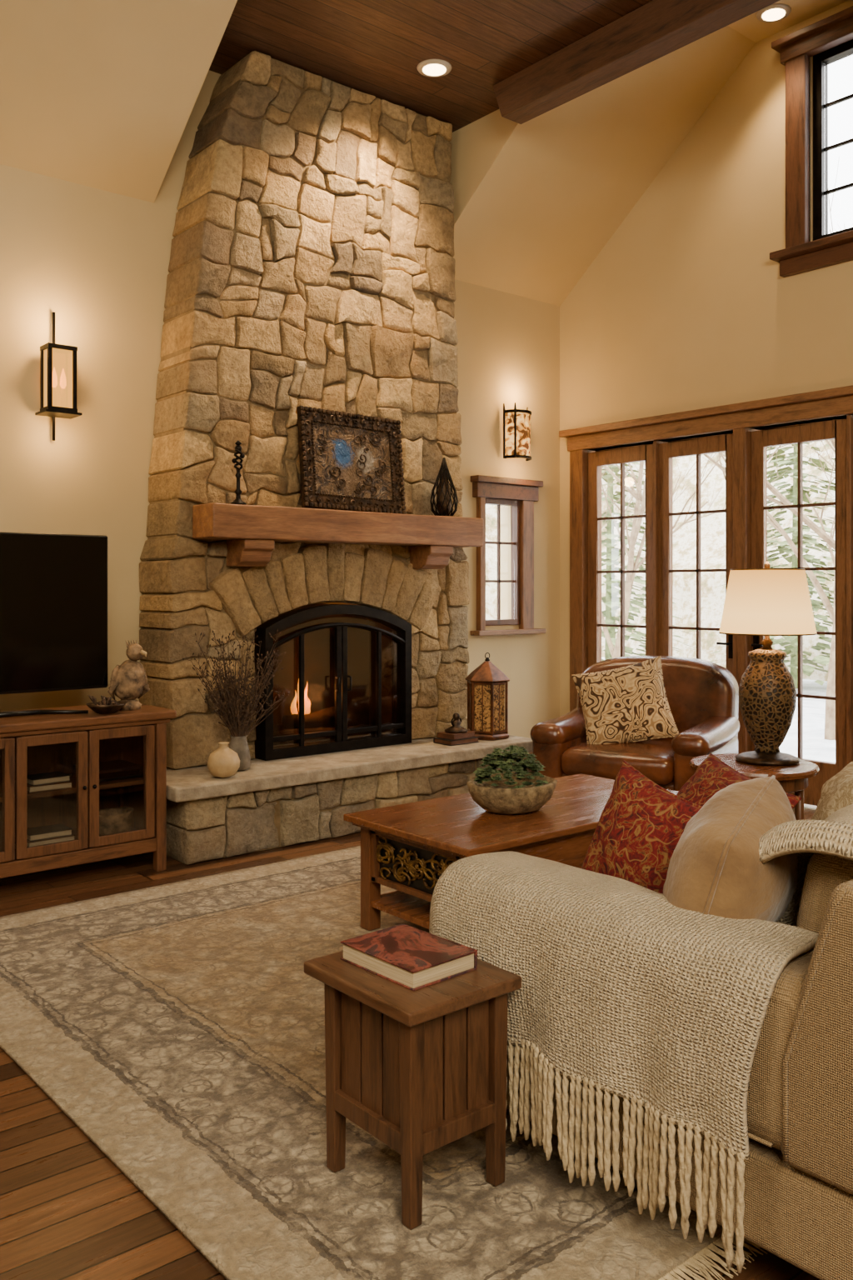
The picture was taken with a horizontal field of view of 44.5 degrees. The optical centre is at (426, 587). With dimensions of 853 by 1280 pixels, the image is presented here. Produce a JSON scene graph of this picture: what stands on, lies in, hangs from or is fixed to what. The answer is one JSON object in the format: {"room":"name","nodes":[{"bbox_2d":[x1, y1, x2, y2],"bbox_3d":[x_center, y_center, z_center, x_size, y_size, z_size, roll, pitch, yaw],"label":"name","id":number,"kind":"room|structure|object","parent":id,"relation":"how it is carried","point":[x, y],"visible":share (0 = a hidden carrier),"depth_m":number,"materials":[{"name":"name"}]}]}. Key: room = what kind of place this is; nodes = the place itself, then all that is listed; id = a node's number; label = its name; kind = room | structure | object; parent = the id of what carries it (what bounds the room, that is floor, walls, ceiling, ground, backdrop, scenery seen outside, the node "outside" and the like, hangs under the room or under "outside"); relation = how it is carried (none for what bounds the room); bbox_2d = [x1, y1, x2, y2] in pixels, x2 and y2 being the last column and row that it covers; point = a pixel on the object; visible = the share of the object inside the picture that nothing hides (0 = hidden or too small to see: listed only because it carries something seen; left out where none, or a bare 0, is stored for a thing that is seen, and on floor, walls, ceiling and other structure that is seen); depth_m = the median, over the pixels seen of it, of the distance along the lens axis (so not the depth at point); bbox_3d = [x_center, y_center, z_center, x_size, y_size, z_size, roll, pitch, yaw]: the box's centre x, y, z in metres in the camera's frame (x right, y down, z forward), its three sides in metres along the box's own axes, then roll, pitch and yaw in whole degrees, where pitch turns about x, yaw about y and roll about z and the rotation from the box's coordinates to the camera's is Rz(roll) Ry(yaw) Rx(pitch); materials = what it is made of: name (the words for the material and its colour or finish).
{"room":"living room","nodes":[
{"label":"living room","id":0,"kind":"room"},
{"bbox_2d":[0,0,237,203],"bbox_3d":[-3.455,-2.671,3.775,5.760,1.059,1.214,0,0,-40],"label":"ceiling","id":1,"kind":"structure","parent":0,"point":[99,94],"depth_m":5.35,"materials":[{"name":"paint"}]},
{"bbox_2d":[0,70,559,738],"bbox_3d":[-2.417,-1.250,5.439,9.290,5.300,0.200,0,0,-40],"label":"wall","id":2,"kind":"structure","parent":0,"point":[97,259],"depth_m":5.90,"materials":[{"name":"paint"}]},
{"bbox_2d":[35,311,82,440],"bbox_3d":[-1.970,-1.135,5.560,0.192,0.690,0.190,0,0,-40],"label":"wall sconce","id":3,"kind":"object","parent":2,"relation":"attached to","point":[57,362],"visible":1,"depth_m":5.51,"materials":[{"name":"glass"}]},
{"bbox_2d":[470,475,546,635],"bbox_3d":[0.602,-0.233,7.809,0.700,1.165,0.150,0,0,-40],"label":"window","id":4,"kind":"structure","parent":2,"relation":"in","point":[521,495],"depth_m":7.87,"materials":[{"name":"brown wood"}]},
{"bbox_2d":[503,402,531,460],"bbox_3d":[0.702,-1.170,7.829,0.257,0.412,0.148,0,0,-40],"label":"wall sconce","id":5,"kind":"object","parent":2,"relation":"attached to","point":[517,422],"visible":1,"depth_m":7.76,"materials":[{"name":"glass"}]},
{"bbox_2d":[0,770,819,1279],"bbox_3d":[0.370,1.450,2.204,9.400,0.100,8.900,0,0,-40],"label":"floor","id":6,"kind":"structure","parent":0,"point":[67,1212],"depth_m":2.43,"materials":[{"name":"brown wood"}]},
{"bbox_2d":[0,703,176,878],"bbox_3d":[-1.999,1.005,4.879,1.550,0.790,0.515,0,0,-40],"label":"media cabinet","id":7,"kind":"object","parent":6,"relation":"on","point":[30,744],"visible":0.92,"depth_m":5.01,"materials":[{"name":"brown wood"}]},
{"bbox_2d":[0,792,2,802],"bbox_3d":[-2.284,0.960,4.666,0.680,0.020,0.405,0,0,-40],"label":"shelf","id":8,"kind":"object","parent":7,"relation":"attached to","point":[1,793],"depth_m":4.71,"materials":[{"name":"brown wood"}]},
{"bbox_2d":[26,780,72,793],"bbox_3d":[-1.804,0.934,4.935,0.200,0.029,0.160,0,0,-38],"label":"book","id":9,"kind":"object","parent":7,"relation":"on","point":[63,785],"visible":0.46,"depth_m":4.87,"materials":[{"name":"paper"}]},
{"bbox_2d":[26,770,70,785],"bbox_3d":[-1.804,0.904,4.935,0.180,0.029,0.140,0,0,-44],"label":"book","id":10,"kind":"object","parent":9,"relation":"on","point":[52,777],"visible":0.83,"depth_m":4.90,"materials":[{"name":"paper"}]},
{"bbox_2d":[0,531,107,717],"bbox_3d":[-2.055,0.174,4.755,1.285,0.868,0.142,0,0,-40],"label":"television","id":11,"kind":"object","parent":7,"relation":"on","point":[53,587],"visible":1,"depth_m":5.00,"materials":[{"name":"black plastic"}]},
{"bbox_2d":[15,773,144,799],"bbox_3d":[-1.746,0.960,5.118,0.685,0.020,0.405,0,0,-40],"label":"shelf","id":12,"kind":"object","parent":7,"relation":"attached to","point":[139,780],"depth_m":5.04,"materials":[{"name":"brown wood"}]},
{"bbox_2d":[86,695,126,714],"bbox_3d":[-1.550,0.565,5.044,0.196,0.090,0.161,0,0,-40],"label":"bowl","id":13,"kind":"object","parent":7,"relation":"on","point":[107,706],"visible":1,"depth_m":5.01,"materials":[{"name":"brown wood"}]},
{"bbox_2d":[72,759,142,781],"bbox_3d":[-1.597,0.917,5.217,0.260,0.055,0.253,0,0,-40],"label":"media box","id":14,"kind":"object","parent":7,"relation":"on","point":[114,769],"visible":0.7,"depth_m":5.16,"materials":[{"name":"black plastic"}]},
{"bbox_2d":[99,807,134,835],"bbox_3d":[-1.556,1.174,5.169,0.208,0.130,0.166,0,0,-40],"label":"storage basket","id":15,"kind":"object","parent":7,"relation":"in","point":[112,820],"visible":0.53,"depth_m":5.12,"materials":[{"name":"brown wicker"}]},
{"bbox_2d":[107,640,149,710],"bbox_3d":[-1.489,0.437,5.220,0.180,0.345,0.161,0,0,-2],"label":"bird figurine","id":16,"kind":"object","parent":7,"relation":"on","point":[128,682],"visible":1,"depth_m":5.18,"materials":[{"name":"beige ceramic"}]},
{"bbox_3d":[-1.804,1.222,4.935,0.240,0.034,0.180,0,0,-39],"label":"book","id":17,"kind":"object","parent":7,"relation":"on","visible":0},
{"bbox_2d":[26,833,75,847],"bbox_3d":[-1.804,1.190,4.935,0.220,0.029,0.170,0,0,-41],"label":"book","id":18,"kind":"object","parent":17,"relation":"on","point":[53,840],"visible":0.23,"depth_m":4.87,"materials":[{"name":"paper"}]},
{"bbox_2d":[26,823,72,841],"bbox_3d":[-1.804,1.159,4.935,0.200,0.029,0.150,0,0,-40],"label":"book","id":19,"kind":"object","parent":18,"relation":"on","point":[58,830],"visible":0.77,"depth_m":4.91,"materials":[{"name":"paper"}]},
{"bbox_2d":[166,735,533,864],"bbox_3d":[-0.528,1.194,6.294,2.578,0.407,0.888,0,0,-40],"label":"raised hearth","id":20,"kind":"object","parent":6,"relation":"on","point":[270,804],"visible":0.66,"depth_m":5.68,"materials":[{"name":"stone"}]},
{"bbox_2d":[206,741,239,777],"bbox_3d":[-1.058,0.898,5.430,0.170,0.178,0.170,0,0,-40],"label":"vase","id":21,"kind":"object","parent":20,"relation":"on","point":[223,762],"visible":1,"depth_m":5.37,"materials":[{"name":"ceramic"}]},
{"bbox_2d":[182,628,289,770],"bbox_3d":[-1.031,0.607,5.639,0.610,0.760,0.302,0,0,-40],"label":"dried plant","id":22,"kind":"object","parent":20,"relation":"on","point":[237,717],"visible":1,"depth_m":5.61,"materials":[{"name":"brown plant"}]},
{"bbox_2d":[139,50,469,769],"bbox_3d":[-0.657,-1.052,6.479,2.204,4.080,0.445,0,0,-40],"label":"chimney","id":23,"kind":"object","parent":20,"relation":"on","point":[312,263],"visible":0.83,"depth_m":6.18,"materials":[{"name":"beige stone"}]},
{"bbox_2d":[273,679,368,745],"bbox_3d":[-0.697,0.724,6.494,0.690,0.489,0.248,0,0,-40],"label":"fire","id":24,"kind":"object","parent":23,"relation":"in","point":[321,720],"visible":0.63,"depth_m":6.42,"materials":[{"name":"orange"}]},
{"bbox_2d":[255,604,411,760],"bbox_3d":[-0.536,0.545,6.321,1.075,0.886,0.146,0,0,-40],"label":"screen","id":25,"kind":"object","parent":23,"relation":"attached to","point":[265,750],"visible":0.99,"depth_m":6.28,"materials":[{"name":"metal"}]},
{"bbox_2d":[192,502,483,569],"bbox_3d":[-0.457,-0.287,6.262,1.970,0.333,0.246,0,0,-40],"label":"mantel shelf","id":26,"kind":"object","parent":23,"relation":"attached to","point":[250,532],"visible":1,"depth_m":6.01,"materials":[{"name":"brown wood"}]},
{"bbox_2d":[230,440,246,504],"bbox_3d":[-1.043,-0.635,5.770,0.090,0.360,0.090,0,0,-40],"label":"candlestick","id":27,"kind":"object","parent":26,"relation":"on","point":[237,448],"visible":0.98,"depth_m":5.76,"materials":[{"name":"metal"}]},
{"bbox_2d":[296,405,406,514],"bbox_3d":[-0.442,-0.757,6.284,0.743,0.621,0.129,0,0,-37],"label":"framed picture","id":28,"kind":"object","parent":26,"relation":"on","point":[349,462],"visible":0.98,"depth_m":6.27,"materials":[{"name":"brown metal"}]},
{"bbox_2d":[313,422,392,499],"bbox_3d":[-0.446,-0.755,6.288,0.550,0.430,0.008,2,-9,-37],"label":"painting","id":29,"kind":"object","parent":28,"relation":"attached to","point":[352,461],"depth_m":6.28,"materials":[{"name":"paint"}]},
{"bbox_2d":[430,457,458,516],"bbox_3d":[0.114,-0.647,6.740,0.183,0.385,0.180,0,0,-40],"label":"ornament","id":30,"kind":"object","parent":26,"relation":"on","point":[444,505],"visible":0.94,"depth_m":6.71,"materials":[{"name":"metal"}]},
{"bbox_2d":[433,736,479,745],"bbox_3d":[0.190,0.971,6.634,0.240,0.032,0.170,0,0,-40],"label":"book","id":31,"kind":"object","parent":20,"relation":"on","point":[474,739],"visible":0.69,"depth_m":6.57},
{"bbox_2d":[437,730,475,739],"bbox_3d":[0.190,0.936,6.634,0.150,0.032,0.200,0,0,44],"label":"book","id":32,"kind":"object","parent":31,"relation":"on","point":[470,733],"visible":0.79,"depth_m":6.58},
{"bbox_2d":[445,712,468,733],"bbox_3d":[0.190,0.858,6.634,0.150,0.122,0.148,0,0,-40],"label":"figurine","id":33,"kind":"object","parent":32,"relation":"on","point":[456,727],"visible":1,"depth_m":6.61,"materials":[{"name":"brown metal"}]},
{"bbox_2d":[465,652,509,739],"bbox_3d":[0.402,0.707,6.864,0.306,0.560,0.267,0,0,-40],"label":"lantern","id":34,"kind":"object","parent":20,"relation":"on","point":[487,686],"visible":0.93,"depth_m":6.78,"materials":[{"name":"orange metal"}]},
{"bbox_2d":[0,845,767,1279],"bbox_3d":[0.139,1.389,3.845,3.089,0.016,3.287,0,0,-40],"label":"area rug","id":35,"kind":"object","parent":6,"relation":"on","point":[179,1027],"visible":0.39,"depth_m":2.75,"materials":[{"name":"fabric"}]},
{"bbox_2d":[304,950,521,1229],"bbox_3d":[-0.038,1.139,2.462,0.337,0.479,0.410,0,0,-40],"label":"end table","id":36,"kind":"object","parent":35,"relation":"on","point":[422,1071],"visible":0.82,"depth_m":2.35,"materials":[{"name":"brown wood"}]},
{"bbox_2d":[340,923,477,990],"bbox_3d":[-0.044,0.878,2.489,0.201,0.046,0.268,0,0,-42],"label":"book","id":37,"kind":"object","parent":36,"relation":"on","point":[412,958],"visible":1,"depth_m":2.45,"materials":[{"name":"paper"}]},
{"bbox_2d":[343,773,678,930],"bbox_3d":[0.456,1.149,4.404,1.440,0.459,0.760,0,0,-40],"label":"coffee table","id":38,"kind":"object","parent":35,"relation":"on","point":[406,848],"visible":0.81,"depth_m":4.10,"materials":[{"name":"brown wood"}]},
{"bbox_2d":[370,890,430,929],"bbox_3d":[0.456,1.272,4.404,1.320,0.025,0.640,0,0,-40],"label":"shelf","id":39,"kind":"object","parent":38,"relation":"attached to","point":[404,906],"depth_m":4.13,"materials":[{"name":"brown wood"}]},
{"bbox_2d":[466,745,557,814],"bbox_3d":[0.355,0.787,4.306,0.404,0.262,0.334,0,0,-40],"label":"succulent bowl","id":40,"kind":"object","parent":38,"relation":"on","point":[521,792],"visible":1,"depth_m":4.21,"materials":[{"name":"stone"}]},
{"bbox_2d":[530,655,739,791],"bbox_3d":[1.297,0.919,6.306,1.070,0.959,1.007,0,0,30],"label":"leather armchair","id":41,"kind":"object","parent":6,"relation":"on","point":[702,696],"visible":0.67,"depth_m":6.11,"materials":[{"name":"brown leather"}]},
{"bbox_2d":[560,739,674,785],"bbox_3d":[1.219,1.020,6.172,0.667,0.220,0.697,0,0,30],"label":"seat cushion","id":42,"kind":"object","parent":41,"relation":"on","point":[654,758],"depth_m":5.92,"materials":[{"name":"brown leather"}]},
{"bbox_2d":[571,655,679,744],"bbox_3d":[1.183,0.700,6.215,0.632,0.581,0.265,0,0,9],"label":"throw pillow","id":43,"kind":"object","parent":41,"relation":"on","point":[629,703],"visible":0.89,"depth_m":6.14,"materials":[{"name":"beige fabric"}]},
{"bbox_2d":[505,852,852,1279],"bbox_3d":[1.270,0.968,2.959,2.167,0.863,1.359,0,0,-40],"label":"sofa","id":44,"kind":"object","parent":6,"relation":"on","point":[798,1195],"visible":0.3,"depth_m":1.96,"materials":[{"name":"fabric"}]},
{"bbox_2d":[429,851,819,1273],"bbox_3d":[0.423,1.015,2.457,0.377,0.614,1.021,0,0,-40],"label":"knitted throw","id":45,"kind":"object","parent":44,"relation":"on","point":[628,992],"visible":0.75,"depth_m":2.23,"materials":[{"name":"beige fabric"}]},
{"bbox_2d":[581,760,702,893],"bbox_3d":[0.611,0.745,2.928,0.216,0.471,0.448,0,0,-24],"label":"throw pillow","id":46,"kind":"object","parent":44,"relation":"on","point":[638,831],"visible":0.42,"depth_m":2.88,"materials":[{"name":"red fabric"}]},
{"bbox_2d":[663,775,799,922],"bbox_3d":[0.718,0.665,2.443,0.309,0.409,0.446,0,0,42],"label":"throw pillow","id":47,"kind":"object","parent":44,"relation":"on","point":[715,868],"visible":0.7,"depth_m":2.28,"materials":[{"name":"beige fabric"}]},
{"bbox_2d":[676,753,801,809],"bbox_3d":[0.902,0.745,3.277,0.280,0.373,0.504,0,0,-19],"label":"throw pillow","id":48,"kind":"object","parent":44,"relation":"on","point":[712,775],"visible":0.24,"depth_m":3.33,"materials":[{"name":"red fabric"}]},
{"bbox_2d":[759,804,852,926],"bbox_3d":[1.149,0.660,2.325,0.833,0.364,0.621,0,0,-40],"label":"throw","id":49,"kind":"object","parent":44,"relation":"on","point":[833,836],"visible":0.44,"depth_m":2.19,"materials":[{"name":"beige fabric"}]},
{"bbox_2d":[796,852,852,933],"bbox_3d":[1.051,0.746,2.378,0.537,0.419,0.248,0,0,-40],"label":"cushion","id":50,"kind":"object","parent":44,"relation":"on","point":[825,872],"depth_m":2.22,"materials":[{"name":"fabric"}]},
{"bbox_2d":[810,760,852,819],"bbox_3d":[1.294,0.745,3.251,0.209,0.370,0.426,0,0,20],"label":"throw pillow","id":51,"kind":"object","parent":44,"relation":"on","point":[837,792],"visible":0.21,"depth_m":3.16,"materials":[{"name":"beige fabric"}]},
{"bbox_2d":[690,753,819,819],"bbox_3d":[1.585,1.123,5.050,0.600,0.546,0.600,0,0,-40],"label":"round side table","id":52,"kind":"object","parent":6,"relation":"on","point":[794,777],"visible":0.3,"depth_m":4.88,"materials":[{"name":"brown wood"}]},
{"bbox_2d":[719,561,817,765],"bbox_3d":[1.666,0.360,5.093,0.458,0.975,0.458,0,0,-40],"label":"table lamp","id":53,"kind":"object","parent":52,"relation":"on","point":[767,602],"visible":1,"depth_m":4.97,"materials":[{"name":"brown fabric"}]},
{"bbox_2d":[209,0,653,132],"bbox_3d":[-0.255,-3.150,1.548,7.800,0.100,8.900,0,0,-40],"label":"ceiling","id":54,"kind":"structure","parent":0,"point":[374,47],"depth_m":5.90,"materials":[{"name":"brown wood"}]},
{"bbox_2d":[416,59,451,77],"bbox_3d":[0.047,-3.093,6.214,0.210,0.014,0.210,0,0,-40],"label":"recessed light","id":55,"kind":"object","parent":54,"relation":"in","point":[430,67],"visible":1,"depth_m":6.19,"materials":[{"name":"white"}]},
{"bbox_2d":[493,0,780,124],"bbox_3d":[2.933,-2.985,3.544,0.170,0.220,7.658,0,0,-40],"label":"ceiling beam","id":56,"kind":"structure","parent":54,"relation":"attached to","point":[657,28],"depth_m":5.72,"materials":[{"name":"brown wood"}]},
{"bbox_2d":[450,109,517,221],"bbox_3d":[0.364,-2.696,6.915,0.052,0.928,1.114,0,0,-40],"label":"wall","id":57,"kind":"structure","parent":0,"point":[476,145],"depth_m":6.94,"materials":[{"name":"paint"}]},
{"bbox_2d":[453,25,755,305],"bbox_3d":[1.130,-2.930,7.210,1.600,1.579,1.847,0,0,-40],"label":"ceiling","id":58,"kind":"structure","parent":0,"point":[565,178],"depth_m":7.15,"materials":[{"name":"paint"}]},
{"bbox_2d":[560,0,852,716],"bbox_3d":[3.900,-1.250,4.982,0.200,5.300,8.620,0,0,-40],"label":"wall","id":59,"kind":"structure","parent":0,"point":[686,306],"depth_m":7.15,"materials":[{"name":"paint"}]},
{"bbox_2d":[588,444,653,667],"bbox_3d":[1.471,0.169,7.807,0.050,2.428,0.650,0,0,-40],"label":"door","id":60,"kind":"structure","parent":59,"relation":"in","point":[622,456],"depth_m":7.89,"materials":[{"name":"brown wood"}]},
{"bbox_2d":[659,433,733,674],"bbox_3d":[1.880,0.169,7.269,0.114,2.428,0.660,0,0,-40],"label":"door","id":61,"kind":"structure","parent":59,"relation":"in","point":[698,447],"depth_m":7.32,"materials":[{"name":"brown wood"}]},
{"bbox_2d":[559,385,852,451],"bbox_3d":[2.178,-1.140,6.964,0.290,0.160,3.230,0,0,-40],"label":"trim","id":62,"kind":"structure","parent":59,"relation":"attached to","point":[822,404],"depth_m":7.04,"materials":[{"name":"brown wood"}]},
{"bbox_2d":[570,415,852,764],"bbox_3d":[2.201,0.150,6.984,0.230,2.500,3.110,0,0,-40],"label":"trim","id":63,"kind":"structure","parent":59,"relation":"attached to","point":[742,437],"depth_m":7.51,"materials":[{"name":"brown wood"}]},
{"bbox_2d":[751,419,846,805],"bbox_3d":[2.378,0.169,6.676,0.114,2.428,0.690,0,0,-40],"label":"door","id":64,"kind":"structure","parent":59,"relation":"in","point":[799,434],"depth_m":6.61,"materials":[{"name":"brown wood"}]},
{"bbox_2d":[770,5,852,277],"bbox_3d":[2.724,-2.750,6.228,0.240,1.500,1.360,0,0,-40],"label":"window","id":65,"kind":"structure","parent":59,"relation":"in","point":[829,40],"depth_m":6.58,"materials":[{"name":"wood"}]},
{"bbox_2d":[728,0,849,42],"bbox_3d":[3.958,-3.650,3.839,1.600,0.100,6.993,0,0,-40],"label":"ceiling","id":66,"kind":"structure","parent":0,"point":[750,26],"depth_m":6.60,"materials":[{"name":"paint"}]},
{"bbox_2d":[756,3,791,22],"bbox_3d":[2.175,-3.593,6.524,0.210,0.014,0.210,0,0,-40],"label":"recessed light","id":67,"kind":"object","parent":66,"relation":"in","point":[777,12],"visible":0.96,"depth_m":6.51,"materials":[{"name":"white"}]},
{"label":"outside","id":68,"kind":"structure","parent":0,"visible":0},
{"bbox_2d":[490,440,834,681],"bbox_3d":[12.524,-1.647,17.036,6.506,8.094,70.000,0,0,-40],"label":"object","id":69,"kind":"object","parent":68,"point":[713,526],"visible":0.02,"depth_m":23.90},
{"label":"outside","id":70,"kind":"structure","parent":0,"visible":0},
{"bbox_2d":[485,504,496,619],"bbox_3d":[-1.384,-0.973,24.985,40.000,6.746,5.004,0,0,-40],"label":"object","id":71,"kind":"object","parent":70,"point":[491,510],"visible":0.01,"depth_m":27.79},
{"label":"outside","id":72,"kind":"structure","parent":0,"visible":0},
{"bbox_2d":[601,657,835,762],"bbox_3d":[14.635,1.797,18.807,34.000,0.966,60.000,0,0,-40],"label":"snow","id":73,"kind":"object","parent":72,"point":[816,747],"visible":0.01,"depth_m":11.46,"materials":[{"name":"white snow"}]},
{"bbox_2d":[601,462,696,660],"bbox_3d":[3.454,-1.300,19.931,3.680,6.600,3.727,0,0,-40],"label":"evergreen tree","id":74,"kind":"object","parent":73,"relation":"on","point":[612,553],"visible":0.2,"depth_m":19.63,"materials":[{"name":"plant"}]},
{"bbox_2d":[601,450,784,658],"bbox_3d":[2.994,-1.746,14.653,4.048,7.304,3.595,0,0,9],"label":"bare tree","id":75,"kind":"object","parent":73,"relation":"on","point":[640,497],"visible":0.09,"depth_m":14.59,"materials":[{"name":"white plant"}]},
{"bbox_2d":[706,441,834,688],"bbox_3d":[6.576,-1.050,18.690,3.277,6.100,3.411,0,0,-40],"label":"evergreen tree","id":76,"kind":"object","parent":73,"relation":"on","point":[792,649],"visible":0.44,"depth_m":18.43,"materials":[{"name":"plant"}]},
{"bbox_2d":[703,156,852,739],"bbox_3d":[3.558,-1.134,10.944,4.420,6.092,3.597,0,0,20],"label":"bare tree","id":77,"kind":"object","parent":73,"relation":"on","point":[830,717],"visible":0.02,"depth_m":10.71,"materials":[{"name":"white plant"}]},
{"bbox_2d":[793,222,845,478],"bbox_3d":[7.049,-2.249,15.004,3.688,8.338,5.943,0,0,30],"label":"bare tree","id":78,"kind":"object","parent":73,"relation":"on","point":[827,461],"visible":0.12,"depth_m":14.20,"materials":[{"name":"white plant"}]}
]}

